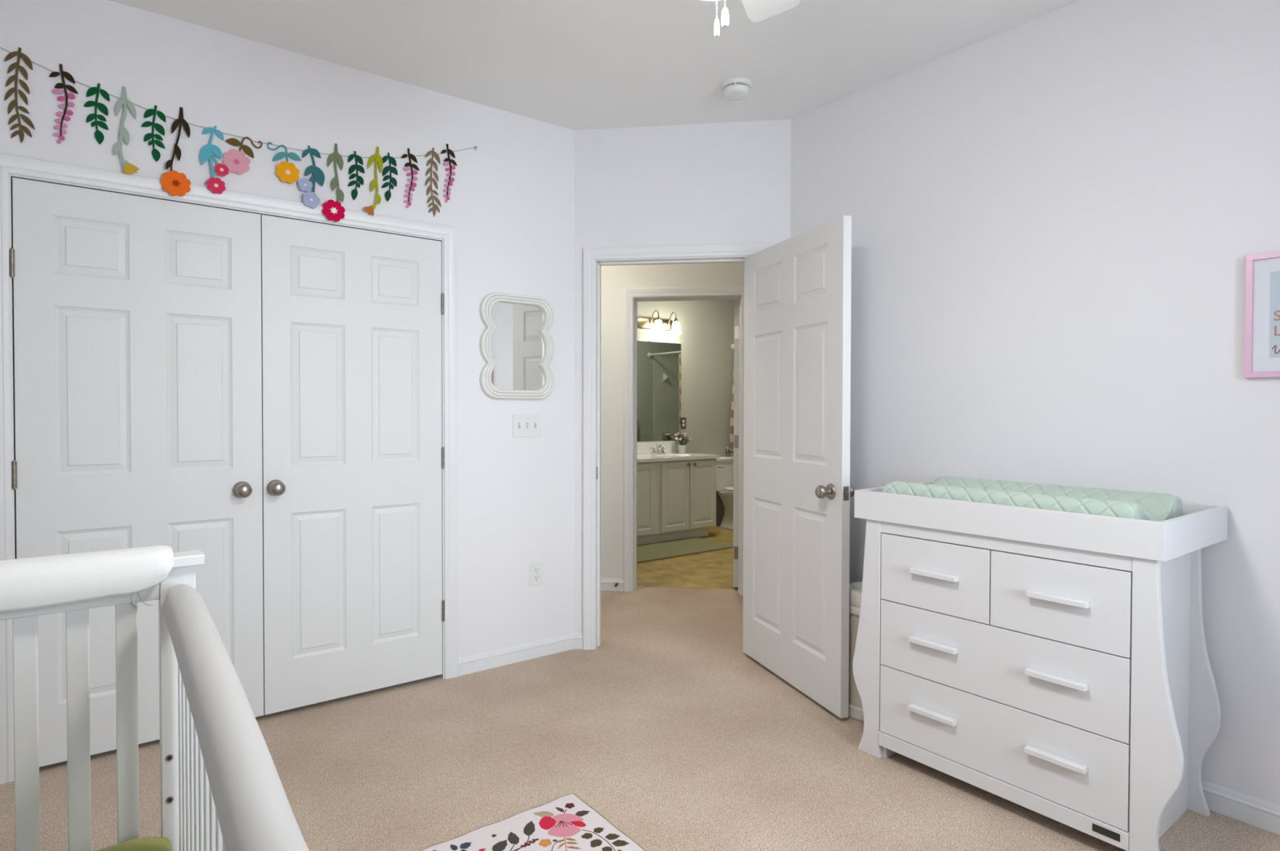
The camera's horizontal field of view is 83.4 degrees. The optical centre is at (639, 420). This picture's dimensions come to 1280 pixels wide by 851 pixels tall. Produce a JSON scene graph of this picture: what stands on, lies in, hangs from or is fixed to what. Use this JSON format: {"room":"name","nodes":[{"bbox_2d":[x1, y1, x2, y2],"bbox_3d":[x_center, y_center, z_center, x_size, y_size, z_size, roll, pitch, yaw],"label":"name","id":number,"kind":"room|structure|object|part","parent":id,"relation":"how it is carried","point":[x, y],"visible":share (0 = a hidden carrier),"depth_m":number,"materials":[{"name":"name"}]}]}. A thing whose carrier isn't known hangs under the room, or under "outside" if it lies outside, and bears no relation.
{"room":"children's room","nodes":[
{"label":"children's room","id":0,"kind":"room"},
{"bbox_2d":[0,0,574,657],"bbox_3d":[-1.484,-0.148,3.016,2.807,2.740,0.120,-1,1,-37],"label":"wall","id":1,"kind":"structure","parent":0,"point":[510,205],"depth_m":3.33,"materials":[{"name":"white paint"}]},
{"bbox_2d":[8,177,263,766],"bbox_3d":[-1.824,0.187,2.666,0.766,2.033,0.103,-1,1,-37],"label":"door","id":2,"kind":"structure","parent":1,"relation":"in","point":[137,319],"depth_m":2.66,"materials":[{"name":"white paint"}]},
{"bbox_3d":[-1.568,0.276,2.842,0.066,0.066,0.068,-1,1,-37],"label":"knob","id":3,"kind":"part","parent":2,"relation":"part of","materials":[{"name":"silver metal"}]},
{"bbox_2d":[0,152,457,784],"bbox_3d":[-1.560,0.160,2.951,1.655,2.126,0.139,-1,1,-37],"label":"trim","id":4,"kind":"structure","parent":1,"relation":"attached to","point":[11,166],"depth_m":2.66,"materials":[{"name":"white paint"}]},
{"bbox_2d":[0,47,476,158],"bbox_3d":[-1.466,-1.212,2.931,1.719,0.193,0.010,-1,1,-37],"label":"string","id":5,"kind":"object","parent":1,"relation":"attached to","point":[0,47],"visible":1,"depth_m":2.82,"materials":[{"name":"beige fabric"}]},
{"bbox_2d":[4,47,35,142],"bbox_3d":[-2.107,-1.104,2.442,0.078,0.322,0.003,-1,1,-37],"label":"pendant","id":6,"kind":"object","parent":5,"relation":"hanging from","point":[27,60],"visible":1,"depth_m":2.44,"materials":[{"name":"brown fabric"}]},
{"bbox_2d":[48,63,78,143],"bbox_3d":[-2.013,-1.103,2.513,0.079,0.277,0.006,-1,1,-37],"label":"pendant","id":7,"kind":"object","parent":5,"relation":"hanging from","point":[64,73],"visible":1,"depth_m":2.51,"materials":[{"name":"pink fabric"}]},
{"bbox_2d":[84,83,110,144],"bbox_3d":[-1.941,-1.096,2.570,0.075,0.217,0.003,-1,1,-37],"label":"pendant","id":8,"kind":"object","parent":5,"relation":"hanging from","point":[99,135],"visible":1,"depth_m":2.57,"materials":[{"name":"green fabric"}]},
{"bbox_2d":[114,86,139,174],"bbox_3d":[-1.866,-1.054,2.613,0.076,0.321,0.027,-1,1,-37],"label":"pendant","id":9,"kind":"object","parent":5,"relation":"hanging from","point":[129,168],"visible":1,"depth_m":2.61,"materials":[{"name":"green fabric"}]},
{"bbox_2d":[141,105,165,161],"bbox_3d":[-1.808,-1.067,2.672,0.077,0.208,0.003,-1,1,-37],"label":"pendant","id":10,"kind":"object","parent":5,"relation":"hanging from","point":[156,154],"visible":1,"depth_m":2.67,"materials":[{"name":"green fabric"}]},
{"bbox_2d":[160,106,191,195],"bbox_3d":[-1.746,-1.013,2.702,0.098,0.345,0.031,-1,1,-38],"label":"pendant","id":11,"kind":"object","parent":5,"relation":"hanging from","point":[175,183],"visible":1,"depth_m":2.70,"materials":[{"name":"brown fabric"}]},
{"bbox_2d":[200,125,228,193],"bbox_3d":[-1.646,-1.009,2.781,0.095,0.270,0.029,-1,1,-38],"label":"pendant","id":12,"kind":"object","parent":5,"relation":"hanging from","point":[215,185],"visible":1,"depth_m":2.78,"materials":[{"name":"teal fabric"}]},
{"bbox_2d":[222,136,262,174],"bbox_3d":[-1.573,-1.049,2.849,0.140,0.155,0.007,-1,1,-37],"label":"pendant","id":13,"kind":"object","parent":5,"relation":"hanging from","point":[237,162],"visible":1,"depth_m":2.84,"materials":[{"name":"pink fabric"}]},
{"bbox_2d":[266,142,301,183],"bbox_3d":[-1.450,-1.047,2.935,0.128,0.158,0.021,-1,1,-37],"label":"decoration","id":14,"kind":"object","parent":5,"relation":"hanging from","point":[286,171],"visible":1,"depth_m":2.94,"materials":[{"name":"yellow fabric"}]},
{"bbox_2d":[297,145,324,208],"bbox_3d":[-1.368,-1.013,2.993,0.106,0.264,0.028,-1,1,-36],"label":"pendant","id":15,"kind":"object","parent":5,"relation":"hanging from","point":[311,199],"visible":1,"depth_m":2.99,"materials":[{"name":"teal fabric"}]},
{"bbox_2d":[322,142,345,222],"bbox_3d":[-1.300,-1.010,3.043,0.091,0.339,0.031,-1,1,-38],"label":"pendant","id":16,"kind":"object","parent":5,"relation":"hanging from","point":[334,211],"visible":1,"depth_m":3.05,"materials":[{"name":"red fabric"}]},
{"bbox_2d":[347,151,364,199],"bbox_3d":[-1.230,-1.058,3.114,0.072,0.214,0.003,-1,1,-37],"label":"pendant","id":17,"kind":"object","parent":5,"relation":"hanging from","point":[357,158],"visible":1,"depth_m":3.11,"materials":[{"name":"green fabric"}]},
{"bbox_2d":[364,146,382,216],"bbox_3d":[-1.166,-1.048,3.146,0.089,0.315,0.024,-1,1,-45],"label":"decoration","id":18,"kind":"object","parent":5,"relation":"hanging from","point":[376,156],"visible":1,"depth_m":3.15,"materials":[{"name":"yellow fabric"}]},
{"bbox_2d":[381,152,397,201],"bbox_3d":[-1.115,-1.081,3.201,0.072,0.220,0.003,-1,1,-37],"label":"pendant","id":19,"kind":"object","parent":5,"relation":"hanging from","point":[392,160],"visible":1,"depth_m":3.20,"materials":[{"name":"green fabric"}]},
{"bbox_2d":[400,147,419,208],"bbox_3d":[-1.040,-1.094,3.257,0.084,0.270,0.006,-1,1,-37],"label":"decoration","id":20,"kind":"object","parent":5,"relation":"hanging from","point":[411,156],"visible":1,"depth_m":3.25,"materials":[{"name":"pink fabric"}]},
{"bbox_2d":[425,147,441,216],"bbox_3d":[-0.956,-1.101,3.322,0.078,0.317,0.003,-1,1,-37],"label":"pendant","id":21,"kind":"object","parent":5,"relation":"hanging from","point":[435,206],"visible":1,"depth_m":3.32,"materials":[{"name":"brown fabric"}]},
{"bbox_2d":[440,143,457,202],"bbox_3d":[-0.894,-1.155,3.367,0.080,0.274,0.006,-1,1,-37],"label":"decoration","id":22,"kind":"object","parent":5,"relation":"hanging from","point":[451,152],"visible":1,"depth_m":3.37,"materials":[{"name":"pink fabric"}]},
{"bbox_2d":[260,214,444,715],"bbox_3d":[-1.214,0.181,3.133,0.763,2.033,0.103,-1,1,-37],"label":"door","id":23,"kind":"structure","parent":1,"relation":"in","point":[353,452],"depth_m":3.12,"materials":[{"name":"white paint"}]},
{"bbox_3d":[-1.472,0.275,2.915,0.066,0.066,0.068,-1,1,-37],"label":"knob","id":24,"kind":"part","parent":23,"relation":"part of","materials":[{"name":"silver metal"}]},
{"bbox_2d":[457,631,574,675],"bbox_3d":[-0.606,1.173,3.624,0.662,0.083,0.014,-1,1,-37],"label":"baseboard","id":25,"kind":"structure","parent":1,"relation":"attached to","point":[523,651],"depth_m":3.60,"materials":[{"name":"white paint"}]},
{"bbox_2d":[480,292,554,399],"bbox_3d":[-0.606,-0.367,3.589,0.407,0.519,0.030,-1,1,-37],"label":"wall mirror","id":26,"kind":"object","parent":1,"relation":"attached to","point":[517,345],"visible":1,"depth_m":3.59,"materials":[{"name":"white mirror"}]},
{"bbox_2d":[491,302,544,390],"bbox_3d":[-0.612,-0.367,3.596,0.308,0.432,0.001,-1,1,-37],"label":"mirror glass","id":27,"kind":"object","parent":26,"relation":"attached to","point":[517,344],"depth_m":3.60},
{"bbox_2d":[512,413,541,437],"bbox_3d":[-0.568,0.026,3.634,0.164,0.117,0.016,-1,1,-37],"label":"light switch","id":28,"kind":"object","parent":1,"relation":"attached to","point":[523,424],"visible":1,"depth_m":3.63,"materials":[{"name":"white plastic"}]},
{"bbox_2d":[529,561,542,586],"bbox_3d":[-0.531,0.786,3.680,0.077,0.117,0.007,-1,1,-37],"label":"wall outlet","id":29,"kind":"object","parent":1,"relation":"attached to","point":[535,568],"visible":1,"depth_m":3.68,"materials":[{"name":"white plastic"}]},
{"bbox_2d":[533,566,539,573],"bbox_3d":[-0.530,0.766,3.678,0.033,0.033,0.002,-1,1,-37],"label":"socket","id":30,"kind":"object","parent":29,"relation":"attached to","point":[536,569],"depth_m":3.68,"materials":[{"name":"white plastic"}]},
{"bbox_2d":[533,574,539,580],"bbox_3d":[-0.530,0.805,3.679,0.033,0.033,0.002,-1,1,-37],"label":"socket","id":31,"kind":"object","parent":29,"relation":"attached to","point":[536,577],"depth_m":3.68,"materials":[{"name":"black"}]},
{"bbox_2d":[109,0,1079,130],"bbox_3d":[0.756,-1.569,4.014,8.300,0.080,7.700,-1,1,-37],"label":"ceiling","id":32,"kind":"structure","parent":0,"point":[573,64],"depth_m":2.90,"materials":[{"name":"white paint"}]},
{"bbox_2d":[720,77,752,100],"bbox_3d":[0.436,-1.491,3.252,0.144,0.056,0.144,-1,1,-37],"label":"smoke detector","id":33,"kind":"object","parent":32,"relation":"attached to","point":[733,88],"visible":1,"depth_m":3.21,"materials":[{"name":"white plastic"}]},
{"bbox_2d":[714,0,799,37],"bbox_3d":[0.123,-1.168,1.399,1.037,0.647,1.051,-1,1,-37],"label":"ceiling fan","id":34,"kind":"object","parent":32,"relation":"hanging from","point":[757,11],"visible":1,"depth_m":1.86,"materials":[{"name":"grey"}]},
{"bbox_3d":[0.170,-0.867,1.587,0.011,0.039,0.011,-1,1,-37],"label":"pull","id":35,"kind":"part","parent":34,"relation":"part of","materials":[{"name":"white plastic"}]},
{"bbox_3d":[0.188,-0.889,1.587,0.016,0.040,0.016,-1,1,-37],"label":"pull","id":36,"kind":"part","parent":34,"relation":"part of","materials":[{"name":"white plastic"}]},
{"bbox_3d":[0.293,-1.074,1.740,0.136,0.033,0.350,0,1,23],"label":"blade","id":37,"kind":"part","parent":34,"relation":"part of","materials":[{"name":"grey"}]},
{"bbox_2d":[0,522,1279,850],"bbox_3d":[0.791,1.238,4.086,8.200,0.055,7.700,-1,1,-37],"label":"floor","id":38,"kind":"structure","parent":0,"point":[681,739],"depth_m":2.57,"materials":[{"name":"beige carpet"}]},
{"bbox_2d":[0,549,226,850],"bbox_3d":[-0.848,0.778,0.792,0.782,0.956,1.452,-1,1,-37],"label":"crib","id":39,"kind":"object","parent":38,"relation":"on","point":[188,817],"visible":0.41,"depth_m":1.44,"materials":[{"name":"white paint"}]},
{"bbox_3d":[-1.269,0.346,1.337,0.624,0.066,0.036,-1,1,-37],"label":"rail","id":40,"kind":"part","parent":39,"relation":"part of","materials":[{"name":"white paint"}]},
{"bbox_2d":[0,545,173,613],"bbox_3d":[-1.258,0.330,1.348,0.641,0.122,0.108,-1,1,-37],"label":"rail cover","id":41,"kind":"object","parent":39,"relation":"on","point":[51,580],"visible":1,"depth_m":1.41,"materials":[{"name":"white fabric"}]},
{"bbox_2d":[95,835,173,850],"bbox_3d":[-0.845,0.923,0.810,0.628,0.120,1.310,-1,1,-37],"label":"mattress","id":42,"kind":"object","parent":39,"relation":"on","point":[148,842],"visible":1,"depth_m":1.45,"materials":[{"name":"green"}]},
{"bbox_3d":[-0.997,0.777,1.554,0.064,0.934,0.044,-1,1,-37],"label":"post","id":43,"kind":"part","parent":39,"relation":"part of","materials":[{"name":"white paint"}]},
{"bbox_2d":[163,583,309,850],"bbox_3d":[-0.574,0.423,0.998,0.069,0.156,1.272,-1,1,-37],"label":"rail cover","id":44,"kind":"object","parent":39,"relation":"attached to","point":[254,811],"visible":1,"depth_m":0.91,"materials":[{"name":"grey plastic"}]},
{"bbox_2d":[420,792,645,850],"bbox_3d":[-0.129,1.243,1.466,0.957,0.008,1.554,-1,1,-37],"label":"area rug","id":45,"kind":"object","parent":38,"relation":"on","point":[566,822],"visible":1,"depth_m":2.14,"materials":[{"name":"white fabric"}]},
{"bbox_2d":[636,457,715,545],"bbox_3d":[0.131,0.772,7.076,1.190,0.785,0.632,-1,1,-37],"label":"vanity cabinet","id":46,"kind":"object","parent":38,"relation":"on","point":[676,500],"visible":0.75,"depth_m":6.88,"materials":[{"name":"white paint"}]},
{"bbox_3d":[-0.002,0.731,6.625,0.342,0.656,0.018,-1,1,-37],"label":"door","id":47,"kind":"part","parent":46,"relation":"part of","materials":[{"name":"white paint"}]},
{"bbox_3d":[0.338,0.728,6.885,0.344,0.656,0.018,-1,1,-37],"label":"door","id":48,"kind":"part","parent":46,"relation":"part of","materials":[{"name":"white paint"}]},
{"bbox_2d":[636,440,719,462],"bbox_3d":[0.136,0.340,7.083,1.212,0.228,0.616,-1,1,-37],"label":"countertop","id":49,"kind":"structure","parent":46,"relation":"on","point":[644,450],"depth_m":7.32,"materials":[{"name":"stone"}]},
{"bbox_2d":[650,443,666,453],"bbox_3d":[0.191,0.289,7.371,0.160,0.112,0.158,0,1,7],"label":"sink faucet","id":50,"kind":"object","parent":49,"relation":"on","point":[662,451],"visible":1,"depth_m":7.36,"materials":[{"name":"silver metal"}]},
{"bbox_3d":[0.216,0.292,7.338,0.026,0.088,0.127,-1,1,-37],"label":"spout","id":51,"kind":"part","parent":50,"relation":"part of","materials":[{"name":"silver metal"}]},
{"bbox_2d":[673,431,693,453],"bbox_3d":[0.453,0.231,7.540,0.207,0.224,0.185,0,1,4],"label":"potted plant","id":52,"kind":"object","parent":49,"relation":"on","point":[682,447],"visible":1,"depth_m":7.52,"materials":[{"name":"green plant"}]},
{"bbox_3d":[0.444,0.300,7.551,0.090,0.085,0.090,-1,1,-37],"label":"pot","id":53,"kind":"part","parent":52,"relation":"part of","materials":[{"name":"white ceramic"}]},
{"bbox_3d":[0.622,0.725,7.102,0.344,0.656,0.018,-1,1,-37],"label":"door","id":54,"kind":"part","parent":46,"relation":"part of","materials":[{"name":"white paint"}]},
{"bbox_2d":[636,537,733,563],"bbox_3d":[0.260,1.168,6.534,1.170,0.017,0.565,-1,1,-37],"label":"bath mat","id":55,"kind":"object","parent":38,"relation":"on","point":[691,545],"visible":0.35,"depth_m":6.52,"materials":[{"name":"fabric"}]},
{"bbox_2d":[715,456,733,529],"bbox_3d":[1.039,0.782,7.708,0.440,0.750,0.725,-1,1,-37],"label":"toilet","id":56,"kind":"object","parent":38,"relation":"on","point":[724,464],"visible":0.4,"depth_m":7.74,"materials":[{"name":"white ceramic"}]},
{"bbox_3d":[0.894,0.598,7.895,0.410,0.312,0.232,-1,1,-37],"label":"tank","id":57,"kind":"part","parent":56,"relation":"part of","materials":[{"name":"white ceramic"}]},
{"bbox_3d":[0.897,0.423,7.890,0.440,0.038,0.255,-1,1,-37],"label":"tank lid","id":58,"kind":"part","parent":56,"relation":"part of","materials":[{"name":"white ceramic"}]},
{"bbox_3d":[1.073,0.960,7.665,0.370,0.395,0.590,-1,1,-37],"label":"bowl","id":59,"kind":"part","parent":56,"relation":"part of","materials":[{"name":"white ceramic"}]},
{"bbox_3d":[1.111,0.728,7.614,0.380,0.024,0.481,-1,1,-37],"label":"seat lid","id":60,"kind":"part","parent":56,"relation":"part of","materials":[{"name":"white ceramic"}]},
{"bbox_2d":[848,582,863,720],"bbox_3d":[0.979,0.965,3.030,0.260,0.523,0.260,-1,1,-37],"label":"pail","id":61,"kind":"object","parent":38,"relation":"on","point":[855,708],"visible":0.26,"depth_m":2.96,"materials":[{"name":"white plastic"}]},
{"bbox_3d":[0.979,0.750,3.026,0.256,0.093,0.256,-1,1,-37],"label":"lid","id":62,"kind":"part","parent":61,"relation":"part of","materials":[{"name":"white plastic"}]},
{"bbox_2d":[853,519,1221,850],"bbox_3d":[1.308,0.801,2.447,0.542,0.868,1.027,-1,1,-37],"label":"dresser","id":63,"kind":"object","parent":38,"relation":"on","point":[1075,688],"visible":0.93,"depth_m":2.23,"materials":[{"name":"white paint"}]},
{"bbox_3d":[0.846,0.797,2.668,0.024,0.868,0.115,-1,1,-37],"label":"post","id":64,"kind":"part","parent":63,"relation":"part of","materials":[{"name":"white paint"}]},
{"bbox_3d":[1.081,0.796,2.766,0.468,0.868,0.016,-1,1,-37],"label":"panel","id":65,"kind":"part","parent":63,"relation":"part of","materials":[{"name":"white paint"}]},
{"bbox_3d":[0.991,0.999,2.440,0.026,0.018,0.166,-1,1,-37],"label":"handle","id":66,"kind":"part","parent":63,"relation":"part of","materials":[{"name":"white paint"}]},
{"bbox_3d":[0.991,0.761,2.437,0.026,0.018,0.166,-1,1,-37],"label":"handle","id":67,"kind":"part","parent":63,"relation":"part of","materials":[{"name":"white paint"}]},
{"bbox_3d":[0.993,0.522,2.431,0.026,0.018,0.166,-1,1,-37],"label":"handle","id":68,"kind":"part","parent":63,"relation":"part of","materials":[{"name":"white paint"}]},
{"bbox_3d":[1.002,0.531,2.458,0.019,0.238,0.396,-1,1,-37],"label":"drawer","id":69,"kind":"part","parent":63,"relation":"part of","materials":[{"name":"white paint"}]},
{"bbox_3d":[1.118,1.162,2.309,0.021,0.049,0.793,-1,1,-37],"label":"rail","id":70,"kind":"part","parent":63,"relation":"part of","materials":[{"name":"white paint"}]},
{"bbox_3d":[1.120,1.015,2.309,0.019,0.242,0.787,-1,1,-37],"label":"drawer","id":71,"kind":"part","parent":63,"relation":"part of","materials":[{"name":"white paint"}]},
{"bbox_3d":[1.121,0.773,2.305,0.019,0.235,0.787,-1,1,-37],"label":"drawer","id":72,"kind":"part","parent":63,"relation":"part of","materials":[{"name":"white paint"}]},
{"bbox_3d":[1.123,0.390,2.301,0.020,0.042,0.795,-1,1,-37],"label":"rail","id":73,"kind":"part","parent":63,"relation":"part of","materials":[{"name":"white paint"}]},
{"bbox_2d":[853,481,1227,561],"bbox_3d":[1.316,0.315,2.462,0.553,0.104,0.978,-1,1,-37],"label":"tray","id":74,"kind":"object","parent":63,"relation":"on","point":[1200,526],"visible":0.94,"depth_m":2.16,"materials":[{"name":"white paint"}]},
{"bbox_2d":[882,475,1182,521],"bbox_3d":[1.299,0.289,2.453,0.420,0.126,0.808,-1,1,-37],"label":"changing pad","id":75,"kind":"object","parent":74,"relation":"in","point":[1153,506],"visible":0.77,"depth_m":2.32,"materials":[{"name":"green"}]},
{"bbox_3d":[1.229,1.004,2.129,0.026,0.018,0.166,-1,1,-37],"label":"handle","id":76,"kind":"part","parent":63,"relation":"part of","materials":[{"name":"white paint"}]},
{"bbox_3d":[1.229,0.766,2.125,0.026,0.018,0.166,-1,1,-37],"label":"handle","id":77,"kind":"part","parent":63,"relation":"part of","materials":[{"name":"white paint"}]},
{"bbox_3d":[1.229,0.527,2.122,0.026,0.018,0.166,-1,1,-37],"label":"handle","id":78,"kind":"part","parent":63,"relation":"part of","materials":[{"name":"white paint"}]},
{"bbox_3d":[1.242,0.536,2.143,0.019,0.238,0.388,-1,1,-37],"label":"drawer","id":79,"kind":"part","parent":63,"relation":"part of","materials":[{"name":"white paint"}]},
{"bbox_3d":[1.399,0.809,1.945,0.024,0.868,0.117,-1,1,-37],"label":"post","id":80,"kind":"part","parent":63,"relation":"part of","materials":[{"name":"white paint"}]},
{"bbox_3d":[1.554,0.806,2.147,0.468,0.868,0.016,-1,1,-37],"label":"panel","id":81,"kind":"part","parent":63,"relation":"part of","materials":[{"name":"white paint"}]},
{"bbox_3d":[1.771,0.805,2.268,0.024,0.868,0.097,-1,1,-37],"label":"post","id":82,"kind":"part","parent":63,"relation":"part of","materials":[{"name":"white paint"}]},
{"bbox_2d":[600,262,744,578],"bbox_3d":[0.458,-0.174,5.007,2.520,2.740,0.120,0,1,8],"label":"wall","id":83,"kind":"structure","parent":0,"point":[614,278],"depth_m":5.03,"materials":[{"name":"white paint"}]},
{"bbox_2d":[600,577,623,591],"bbox_3d":[-0.399,1.152,5.073,0.574,0.083,0.014,0,1,8],"label":"baseboard","id":84,"kind":"structure","parent":83,"relation":"attached to","point":[606,584],"depth_m":5.04,"materials":[{"name":"white paint"}]},
{"bbox_2d":[623,285,744,595],"bbox_3d":[0.328,0.139,5.019,0.873,2.113,0.139,0,1,8],"label":"trim","id":85,"kind":"structure","parent":83,"relation":"attached to","point":[632,295],"depth_m":5.00,"materials":[{"name":"white paint"}]},
{"bbox_2d":[725,299,739,586],"bbox_3d":[0.728,0.160,5.433,0.174,2.030,0.752,0,1,8],"label":"door","id":86,"kind":"structure","parent":83,"relation":"in","point":[735,451],"depth_m":5.07,"materials":[{"name":"white paint"}]},
{"bbox_3d":[0.717,0.245,5.753,0.068,0.066,0.066,0,1,8],"label":"knob","id":87,"kind":"part","parent":86,"relation":"part of","materials":[{"name":"silver metal"}]},
{"bbox_2d":[573,119,791,632],"bbox_3d":[0.542,-0.156,3.750,1.820,2.740,0.121,0,1,8],"label":"wall","id":88,"kind":"structure","parent":0,"point":[722,182],"depth_m":3.73,"materials":[{"name":"white paint"}]},
{"bbox_2d":[574,632,582,648],"bbox_3d":[-0.329,1.171,3.818,0.053,0.083,0.015,0,1,8],"label":"baseboard","id":89,"kind":"structure","parent":88,"relation":"attached to","point":[578,636],"depth_m":3.81,"materials":[{"name":"white paint"}]},
{"bbox_2d":[582,242,765,649],"bbox_3d":[0.177,0.153,3.794,0.948,2.120,0.139,0,1,8],"label":"trim","id":90,"kind":"structure","parent":88,"relation":"attached to","point":[593,258],"depth_m":3.79,"materials":[{"name":"white paint"}]},
{"bbox_2d":[742,215,854,717],"bbox_3d":[0.693,0.186,3.313,0.174,2.034,0.874,0,1,-19],"label":"door","id":91,"kind":"structure","parent":88,"relation":"in","point":[797,489],"depth_m":3.20,"materials":[{"name":"white paint"}]},
{"bbox_3d":[0.759,0.294,2.966,0.068,0.066,0.066,0,1,-19],"label":"knob","id":92,"kind":"part","parent":91,"relation":"part of","materials":[{"name":"silver metal"}]},
{"bbox_3d":[0.859,0.294,3.001,0.068,0.066,0.066,0,1,-19],"label":"knob","id":93,"kind":"part","parent":91,"relation":"part of","materials":[{"name":"silver metal"}]},
{"bbox_2d":[637,299,733,523],"bbox_3d":[0.213,-0.213,7.599,3.770,2.740,0.120,-1,1,-37],"label":"wall","id":94,"kind":"structure","parent":0,"point":[706,339],"depth_m":7.89,"materials":[{"name":"grey paint"}]},
{"bbox_2d":[636,440,679,453],"bbox_3d":[-0.048,0.284,7.317,1.205,0.123,0.020,-1,1,-37],"label":"backsplash","id":95,"kind":"structure","parent":94,"relation":"attached to","point":[642,447],"depth_m":7.47,"materials":[{"name":"stone"}]},
{"bbox_2d":[636,340,680,441],"bbox_3d":[-0.039,-0.298,7.325,1.198,1.033,0.005,-1,1,-37],"label":"bathroom mirror","id":96,"kind":"object","parent":94,"relation":"attached to","point":[658,363],"visible":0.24,"depth_m":7.49,"materials":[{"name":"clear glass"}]},
{"bbox_2d":[637,310,681,333],"bbox_3d":[0.210,-1.018,7.401,0.512,0.226,0.170,-1,1,-37],"label":"vanity light","id":97,"kind":"object","parent":94,"relation":"attached to","point":[658,324],"visible":0.97,"depth_m":7.41,"materials":[{"name":"gold metal"}]},
{"bbox_3d":[0.143,-1.061,7.371,0.105,0.139,0.030,1,1,27],"label":"arm","id":98,"kind":"part","parent":97,"relation":"part of","materials":[{"name":"gold metal"}]},
{"bbox_3d":[0.189,-0.965,7.359,0.128,0.121,0.128,-1,1,-37],"label":"lamp shade","id":99,"kind":"part","parent":97,"relation":"part of","materials":[{"name":"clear glass"}]},
{"bbox_3d":[0.330,-1.063,7.514,0.105,0.139,0.030,1,1,27],"label":"arm","id":100,"kind":"part","parent":97,"relation":"part of","materials":[{"name":"gold metal"}]},
{"bbox_3d":[0.376,-0.967,7.502,0.128,0.121,0.128,-1,1,-37],"label":"lamp shade","id":101,"kind":"part","parent":97,"relation":"part of","materials":[{"name":"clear glass"}]},
{"bbox_2d":[680,417,685,428],"bbox_3d":[0.466,0.029,7.716,0.074,0.120,0.008,-1,1,-37],"label":"wall outlet","id":102,"kind":"object","parent":94,"relation":"attached to","point":[682,419],"visible":1,"depth_m":7.71,"materials":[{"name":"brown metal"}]},
{"bbox_2d":[791,0,1279,805],"bbox_3d":[1.829,-0.133,2.365,0.120,2.740,3.380,-1,1,-37],"label":"wall","id":103,"kind":"structure","parent":0,"point":[1057,215],"depth_m":2.57,"materials":[{"name":"white paint"}]},
{"bbox_2d":[1201,779,1279,834],"bbox_3d":[1.736,1.195,2.392,0.014,0.083,3.260,-1,1,-37],"label":"baseboard","id":104,"kind":"structure","parent":103,"relation":"attached to","point":[1253,811],"depth_m":2.22,"materials":[{"name":"white paint"}]},
{"bbox_2d":[1244,250,1279,377],"bbox_3d":[1.955,-0.315,2.081,0.019,0.374,0.318,-1,1,-37],"label":"picture frame","id":105,"kind":"object","parent":103,"relation":"attached to","point":[1262,271],"visible":1,"depth_m":2.17,"materials":[{"name":"pink paint"}]},
{"bbox_2d":[1269,271,1279,357],"bbox_3d":[1.955,-0.315,2.081,0.001,0.258,0.200,-1,1,-37],"label":"print","id":106,"kind":"object","parent":105,"relation":"attached to","point":[1274,276],"depth_m":2.15,"materials":[{"name":"white paper"}]},
{"bbox_3d":[1.528,-0.825,7.543,0.064,0.064,1.550,-1,1,-37],"label":"curtain rod","id":107,"kind":"object","parent":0,"visible":0},
{"bbox_2d":[729,373,733,456],"bbox_3d":[1.351,0.099,7.771,0.146,1.795,0.906,-1,1,-42],"label":"shower curtain","id":108,"kind":"object","parent":107,"relation":"hanging from","point":[731,425],"visible":0.03,"depth_m":8.06,"materials":[{"name":"fabric"}]}
]}

